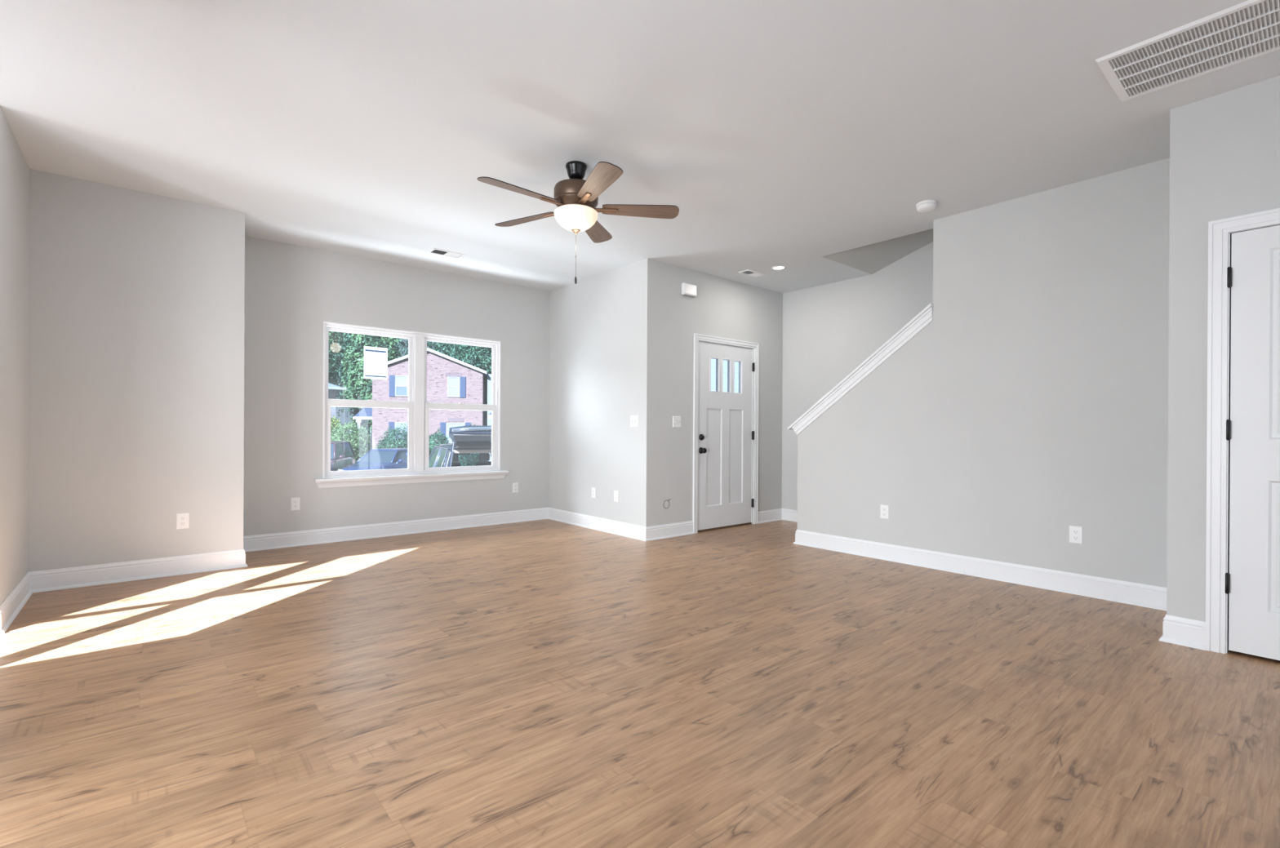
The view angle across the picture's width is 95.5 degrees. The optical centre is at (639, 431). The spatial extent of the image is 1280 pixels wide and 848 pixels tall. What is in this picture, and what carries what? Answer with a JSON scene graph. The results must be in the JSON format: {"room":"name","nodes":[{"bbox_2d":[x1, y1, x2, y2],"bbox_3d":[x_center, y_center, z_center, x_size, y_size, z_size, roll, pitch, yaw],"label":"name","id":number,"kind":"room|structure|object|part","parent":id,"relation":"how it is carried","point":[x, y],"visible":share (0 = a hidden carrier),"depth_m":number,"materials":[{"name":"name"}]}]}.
{"room":"empty living room","nodes":[
{"label":"empty living room","id":0,"kind":"room"},
{"bbox_2d":[0,106,29,604],"bbox_3d":[-4.725,-0.327,2.793,2.425,2.740,1.469,0,0,-40],"label":"wall","id":1,"kind":"structure","parent":0,"point":[14,168],"depth_m":3.32,"materials":[{"name":"grey paint"}]},
{"bbox_2d":[0,572,32,633],"bbox_3d":[-3.626,0.981,3.385,0.026,0.135,0.995,0,0,-40],"label":"baseboard","id":2,"kind":"structure","parent":1,"relation":"attached to","point":[15,602],"depth_m":3.33,"materials":[{"name":"white wood"}]},
{"bbox_2d":[27,168,244,572],"bbox_3d":[-3.720,-0.323,4.380,1.157,2.740,0.658,0,0,-40],"label":"wall","id":3,"kind":"structure","parent":0,"point":[136,299],"depth_m":4.08,"materials":[{"name":"grey paint"}]},
{"bbox_2d":[28,549,247,592],"bbox_3d":[-3.497,0.981,4.129,1.183,0.135,0.026,0,0,-40],"label":"baseboard","id":4,"kind":"structure","parent":3,"relation":"attached to","point":[45,580],"depth_m":4.08,"materials":[{"name":"white wood"}]},
{"bbox_2d":[176,512,189,529],"bbox_3d":[-3.352,0.660,4.261,0.074,0.116,0.008,0,0,-40],"label":"wall outlet","id":5,"kind":"object","parent":3,"relation":"attached to","point":[182,519],"visible":1,"depth_m":4.26,"materials":[{"name":"white plastic"}]},
{"bbox_2d":[243,235,550,536],"bbox_3d":[-2.286,-0.318,6.094,3.248,2.740,0.130,0,0,-40],"label":"wall","id":6,"kind":"structure","parent":0,"point":[291,290],"depth_m":5.60,"materials":[{"name":"grey paint"}]},
{"bbox_2d":[290,497,300,511],"bbox_3d":[-3.136,0.666,5.292,0.074,0.116,0.008,0,0,-40],"label":"wall outlet","id":7,"kind":"object","parent":6,"relation":"attached to","point":[295,502],"visible":1,"depth_m":5.29,"materials":[{"name":"white plastic"}]},
{"bbox_2d":[243,507,548,551],"bbox_3d":[-2.289,0.985,5.998,3.128,0.135,0.026,0,0,-40],"label":"baseboard","id":8,"kind":"structure","parent":6,"relation":"attached to","point":[308,537],"depth_m":5.78,"materials":[{"name":"white wood"}]},
{"bbox_2d":[314,321,508,488],"bbox_3d":[-2.294,-0.246,6.048,1.956,1.559,0.192,0,0,-40],"label":"window","id":9,"kind":"structure","parent":6,"relation":"in","point":[437,411],"depth_m":6.01,"materials":[{"name":"clear glass"}]},
{"bbox_3d":[-2.689,-0.630,5.790,0.770,0.660,0.004,0,0,-40],"label":"pane","id":10,"kind":"part","parent":9,"relation":"part of","materials":[{"name":"clear glass"}]},
{"bbox_3d":[-2.689,-0.629,5.789,0.810,0.728,0.030,0,0,-40],"label":"sash","id":11,"kind":"part","parent":9,"relation":"part of","materials":[{"name":"white plastic"}]},
{"bbox_3d":[-2.671,0.058,5.764,0.810,0.726,0.032,0,0,-40],"label":"sash","id":12,"kind":"part","parent":9,"relation":"part of","materials":[{"name":"white plastic"}]},
{"bbox_3d":[-2.671,0.075,5.765,0.750,0.650,0.004,0,0,-40],"label":"pane","id":13,"kind":"part","parent":9,"relation":"part of","materials":[{"name":"clear glass"}]},
{"bbox_2d":[364,346,387,379],"bbox_3d":[-2.646,-0.679,5.820,0.224,0.320,0.002,0,0,-40],"label":"paper","id":14,"kind":"object","parent":9,"relation":"attached to","point":[375,359],"visible":1,"depth_m":5.82,"materials":[{"name":"white paper"}]},
{"bbox_3d":[-1.975,-0.626,6.392,0.807,0.728,0.030,0,0,-40],"label":"sash","id":15,"kind":"part","parent":9,"relation":"part of","materials":[{"name":"white plastic"}]},
{"bbox_3d":[-1.976,-0.627,6.393,0.767,0.660,0.004,0,0,-40],"label":"pane","id":16,"kind":"part","parent":9,"relation":"part of","materials":[{"name":"clear glass"}]},
{"bbox_3d":[-1.958,0.061,6.368,0.807,0.726,0.032,0,0,-40],"label":"sash","id":17,"kind":"part","parent":9,"relation":"part of","materials":[{"name":"white plastic"}]},
{"bbox_3d":[-1.958,0.079,6.368,0.747,0.650,0.004,0,0,-40],"label":"pane","id":18,"kind":"part","parent":9,"relation":"part of","materials":[{"name":"clear glass"}]},
{"bbox_2d":[512,482,518,493],"bbox_3d":[-1.439,0.657,6.725,0.074,0.116,0.008,0,0,-40],"label":"wall outlet","id":19,"kind":"object","parent":6,"relation":"attached to","point":[515,486],"visible":1,"depth_m":6.72,"materials":[{"name":"white plastic"}]},
{"bbox_2d":[548,261,639,524],"bbox_3d":[-0.507,-0.309,6.413,0.120,2.740,1.679,0,0,-40],"label":"wall","id":20,"kind":"structure","parent":0,"point":[594,321],"depth_m":6.29,"materials":[{"name":"grey paint"}]},
{"bbox_2d":[591,487,595,498],"bbox_3d":[-0.505,0.673,6.306,0.008,0.116,0.074,0,0,-40],"label":"wall outlet","id":21,"kind":"object","parent":20,"relation":"attached to","point":[593,490],"visible":1,"depth_m":6.30,"materials":[{"name":"white plastic"}]},
{"bbox_2d":[547,507,645,541],"bbox_3d":[-0.523,0.994,6.312,0.026,0.135,1.825,0,0,-40],"label":"baseboard","id":22,"kind":"structure","parent":20,"relation":"attached to","point":[615,527],"depth_m":6.20,"materials":[{"name":"white wood"}]},
{"bbox_2d":[613,490,618,502],"bbox_3d":[-0.247,0.675,6.001,0.008,0.116,0.074,0,0,-40],"label":"wall outlet","id":23,"kind":"object","parent":20,"relation":"attached to","point":[615,492],"visible":1,"depth_m":6.00,"materials":[{"name":"white plastic"}]},
{"bbox_2d":[630,415,638,426],"bbox_3d":[-0.064,-0.095,5.779,0.018,0.116,0.118,0,0,-40],"label":"light switch","id":24,"kind":"object","parent":20,"relation":"attached to","point":[633,419],"visible":1,"depth_m":5.78,"materials":[{"name":"white plastic"}]},
{"bbox_2d":[0,519,1279,847],"bbox_3d":[0.318,1.132,1.910,8.999,0.120,9.897,0,0,-40],"label":"floor","id":25,"kind":"structure","parent":0,"point":[545,683],"depth_m":2.25,"materials":[{"name":"wood"}]},
{"bbox_2d":[0,0,1279,293],"bbox_3d":[0.334,-1.818,1.906,8.999,0.300,9.897,0,0,-40],"label":"ceiling","id":26,"kind":"structure","parent":0,"point":[790,134],"depth_m":3.04,"materials":[{"name":"white paint"}]},
{"bbox_2d":[426,247,465,258],"bbox_3d":[-1.831,-1.681,5.503,0.310,0.008,0.165,0,0,-40],"label":"ceiling vent","id":27,"kind":"object","parent":26,"relation":"in","point":[434,251],"visible":1,"depth_m":5.49,"materials":[{"name":"white metal"}]},
{"bbox_2d":[476,160,679,284],"bbox_3d":[-0.438,-1.301,3.633,1.215,0.747,1.260,0,0,-40],"label":"ceiling fan","id":28,"kind":"object","parent":26,"relation":"hanging from","point":[575,198],"visible":1,"depth_m":3.58,"materials":[{"name":"brown wood"}]},
{"bbox_3d":[-0.710,-1.407,3.394,0.490,0.006,0.144,0,12,-42],"label":"blade","id":29,"kind":"part","parent":28,"relation":"part of","materials":[{"name":"brown wood"}]},
{"bbox_3d":[-0.757,-1.409,3.874,0.490,0.006,0.144,0,12,30],"label":"blade","id":30,"kind":"part","parent":28,"relation":"part of","materials":[{"name":"brown wood"}]},
{"bbox_3d":[-0.557,-1.399,3.759,0.167,0.010,0.033,0,12,30],"label":"blade arm","id":31,"kind":"part","parent":28,"relation":"part of","materials":[{"name":"brown metal"}]},
{"bbox_3d":[-0.538,-1.399,3.550,0.167,0.010,0.033,0,12,-42],"label":"blade arm","id":32,"kind":"part","parent":28,"relation":"part of","materials":[{"name":"brown metal"}]},
{"bbox_3d":[-0.405,-1.105,3.668,0.007,0.271,0.007,0,0,27],"label":"pull chain","id":33,"kind":"part","parent":28,"relation":"part of","materials":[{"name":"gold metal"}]},
{"bbox_3d":[-0.404,-1.322,3.667,0.277,0.119,0.277,0,0,-40],"label":"lamp shade","id":34,"kind":"part","parent":28,"relation":"part of","materials":[{"name":"white glass"}]},
{"bbox_3d":[-0.333,-1.398,3.503,0.033,0.010,0.167,13,-5,-23],"label":"blade arm","id":35,"kind":"part","parent":28,"relation":"part of","materials":[{"name":"brown metal"}]},
{"bbox_3d":[-0.316,-1.406,4.068,0.144,0.006,0.490,-12,-3,12],"label":"blade","id":36,"kind":"part","parent":28,"relation":"part of","materials":[{"name":"brown wood"}]},
{"bbox_3d":[-0.239,-1.405,3.292,0.144,0.006,0.490,13,-5,-23],"label":"blade","id":37,"kind":"part","parent":28,"relation":"part of","materials":[{"name":"brown wood"}]},
{"bbox_3d":[-0.226,-1.397,3.683,0.167,0.010,0.033,0,-12,-6],"label":"blade arm","id":38,"kind":"part","parent":28,"relation":"part of","materials":[{"name":"brown metal"}]},
{"bbox_3d":[0.005,-1.404,3.708,0.490,0.006,0.144,0,-12,-6],"label":"blade","id":39,"kind":"part","parent":28,"relation":"part of","materials":[{"name":"brown wood"}]},
{"bbox_2d":[738,269,765,277],"bbox_3d":[1.186,-1.665,6.146,0.290,0.008,0.135,0,0,-40],"label":"ceiling vent","id":40,"kind":"object","parent":26,"relation":"in","point":[750,273],"visible":1,"depth_m":6.14,"materials":[{"name":"white metal"}]},
{"bbox_2d":[771,266,786,270],"bbox_3d":[1.417,-1.665,5.936,0.150,0.006,0.150,0,0,-40],"label":"recessed light","id":41,"kind":"object","parent":26,"relation":"in","point":[775,268],"visible":1,"depth_m":5.94,"materials":[{"name":"white plastic"}]},
{"bbox_2d":[915,200,936,213],"bbox_3d":[2.090,-1.633,4.244,0.136,0.056,0.136,0,0,-40],"label":"smoke detector","id":42,"kind":"object","parent":26,"relation":"attached to","point":[927,206],"visible":1,"depth_m":4.20,"materials":[{"name":"white plastic"}]},
{"bbox_2d":[1094,0,1279,102],"bbox_3d":[2.572,-1.649,2.346,0.497,0.014,1.080,0,0,-40],"label":"ceiling vent","id":43,"kind":"object","parent":26,"relation":"in","point":[1249,29],"visible":1,"depth_m":2.52,"materials":[{"name":"white metal"}]},
{"bbox_2d":[638,258,782,526],"bbox_3d":[0.901,-0.301,6.426,2.289,2.740,0.120,0,0,-40],"label":"wall","id":44,"kind":"structure","parent":0,"point":[669,320],"depth_m":5.96,"materials":[{"name":"grey paint"}]},
{"bbox_2d":[662,498,671,508],"bbox_3d":[0.269,0.731,5.813,0.103,0.096,0.009,0,0,-40],"label":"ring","id":45,"kind":"object","parent":44,"relation":"attached to","point":[666,503],"visible":1,"depth_m":5.82,"materials":[{"name":"grey metal"}]},
{"bbox_2d":[645,520,694,541],"bbox_3d":[0.302,0.999,5.832,0.667,0.135,0.026,0,0,-40],"label":"baseboard","id":46,"kind":"structure","parent":44,"relation":"attached to","point":[683,528],"depth_m":5.82,"materials":[{"name":"white wood"}]},
{"bbox_2d":[672,416,680,427],"bbox_3d":[0.380,-0.093,5.896,0.118,0.116,0.018,0,0,-40],"label":"light switch","id":47,"kind":"object","parent":44,"relation":"attached to","point":[676,420],"visible":1,"depth_m":5.89,"materials":[{"name":"white plastic"}]},
{"bbox_2d":[681,282,697,297],"bbox_3d":[0.505,-1.448,5.971,0.184,0.126,0.052,0,0,-40],"label":"door chime","id":48,"kind":"object","parent":44,"relation":"attached to","point":[688,290],"visible":1,"depth_m":5.94,"materials":[{"name":"white plastic"}]},
{"bbox_2d":[693,333,759,533],"bbox_3d":[0.937,0.028,6.417,1.052,2.083,0.182,0,0,-40],"label":"door","id":49,"kind":"structure","parent":44,"relation":"in","point":[726,424],"depth_m":6.38,"materials":[{"name":"white wood"}]},
{"bbox_3d":[0.666,0.206,6.115,0.068,0.068,0.068,0,0,-40],"label":"knob","id":50,"kind":"part","parent":49,"relation":"part of","materials":[{"name":"black metal"}]},
{"bbox_3d":[0.795,-0.607,6.294,0.167,0.388,0.053,0,0,-40],"label":"lite frame","id":51,"kind":"part","parent":49,"relation":"part of","materials":[{"name":"clear glass"}]},
{"bbox_2d":[711,358,738,392],"bbox_3d":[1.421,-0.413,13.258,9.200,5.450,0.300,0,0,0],"label":"window","id":52,"kind":"structure","parent":49,"relation":"in","point":[713,361],"depth_m":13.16,"materials":[{"name":"clear glass"}]},
{"bbox_3d":[0.941,-0.607,6.417,0.165,0.388,0.053,0,0,-40],"label":"lite frame","id":53,"kind":"part","parent":49,"relation":"part of","materials":[{"name":"clear glass"}]},
{"bbox_3d":[1.086,-0.606,6.540,0.165,0.388,0.053,0,0,-40],"label":"lite frame","id":54,"kind":"part","parent":49,"relation":"part of","materials":[{"name":"clear glass"}]},
{"bbox_2d":[758,508,782,524],"bbox_3d":[1.542,1.004,6.879,0.476,0.135,0.026,0,0,-40],"label":"baseboard","id":55,"kind":"structure","parent":44,"relation":"attached to","point":[772,515],"depth_m":6.88,"materials":[{"name":"white wood"}]},
{"bbox_2d":[781,241,933,510],"bbox_3d":[3.346,-1.566,5.219,0.120,5.300,4.868,0,0,-40],"label":"wall","id":56,"kind":"structure","parent":0,"point":[829,330],"depth_m":6.50,"materials":[{"name":"grey paint"}]},
{"bbox_2d":[782,508,797,522],"bbox_3d":[2.066,1.008,6.607,0.026,0.135,1.118,0,0,-40],"label":"baseboard","id":57,"kind":"structure","parent":56,"relation":"attached to","point":[790,515],"depth_m":6.94,"materials":[{"name":"white wood"}]},
{"bbox_2d":[822,228,933,274],"bbox_3d":[3.296,-1.565,4.354,1.073,5.300,3.851,0,0,-40],"label":"ceiling","id":58,"kind":"structure","parent":0,"point":[870,259],"depth_m":5.69,"materials":[{"name":"grey paint"}]},
{"bbox_2d":[797,158,1169,587],"bbox_3d":[2.493,-0.289,4.506,0.188,2.740,2.844,0,0,-40],"label":"wall","id":59,"kind":"structure","parent":0,"point":[1032,405],"depth_m":4.09,"materials":[{"name":"grey paint"}]},
{"bbox_2d":[786,303,933,435],"bbox_3d":[1.943,-0.482,5.149,0.260,1.045,1.334,0,0,-40],"label":"trim","id":60,"kind":"structure","parent":59,"relation":"attached to","point":[925,317],"depth_m":4.98,"materials":[{"name":"white wood"}]},
{"bbox_2d":[880,504,888,519],"bbox_3d":[2.049,0.679,4.875,0.008,0.116,0.074,0,0,-40],"label":"wall outlet","id":61,"kind":"object","parent":59,"relation":"attached to","point":[884,509],"visible":1,"depth_m":4.87,"materials":[{"name":"white plastic"}]},
{"bbox_2d":[793,529,1166,610],"bbox_3d":[2.357,1.012,4.495,0.026,0.135,2.750,0,0,-40],"label":"baseboard","id":62,"kind":"structure","parent":59,"relation":"attached to","point":[1153,597],"depth_m":4.20,"materials":[{"name":"white wood"}]},
{"bbox_2d":[1069,525,1083,544],"bbox_3d":[2.900,0.692,3.867,0.008,0.116,0.074,0,0,-40],"label":"wall outlet","id":63,"kind":"object","parent":59,"relation":"attached to","point":[1076,533],"visible":1,"depth_m":3.86,"materials":[{"name":"white plastic"}]},
{"bbox_2d":[1072,529,1079,533],"bbox_3d":[2.899,0.672,3.866,0.004,0.025,0.033,0,0,-40],"label":"receptacle","id":64,"kind":"object","parent":63,"relation":"attached to","point":[1074,531],"depth_m":3.86,"materials":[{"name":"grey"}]},
{"bbox_2d":[1166,75,1279,622],"bbox_3d":[4.416,-0.275,1.721,0.934,2.740,4.132,0,0,-40],"label":"wall","id":65,"kind":"structure","parent":0,"point":[1224,148],"depth_m":2.92,"materials":[{"name":"grey paint"}]},
{"bbox_2d":[1159,614,1205,650],"bbox_3d":[2.747,1.016,2.946,0.026,0.135,0.172,0,0,-40],"label":"baseboard","id":66,"kind":"structure","parent":65,"relation":"attached to","point":[1176,630],"depth_m":2.94,"materials":[{"name":"white wood"}]},
{"bbox_2d":[1205,208,1279,660],"bbox_3d":[3.132,0.028,2.559,0.184,2.118,0.904,0,0,-40],"label":"door","id":67,"kind":"structure","parent":65,"relation":"in","point":[1242,551],"depth_m":2.79,"materials":[{"name":"white wood"}]},
{"bbox_3d":[-3.812,-0.320,1.667,2.365,2.740,1.430,0,0,-40],"label":"wall","id":68,"kind":"structure","parent":0,"visible":0},
{"bbox_2d":[0,610,4,634],"bbox_3d":[-4.194,0.980,2.271,2.331,0.135,0.026,0,0,-40],"label":"baseboard","id":69,"kind":"structure","parent":68,"relation":"attached to","point":[2,632],"depth_m":3.01,"materials":[{"name":"white wood"}]}
]}

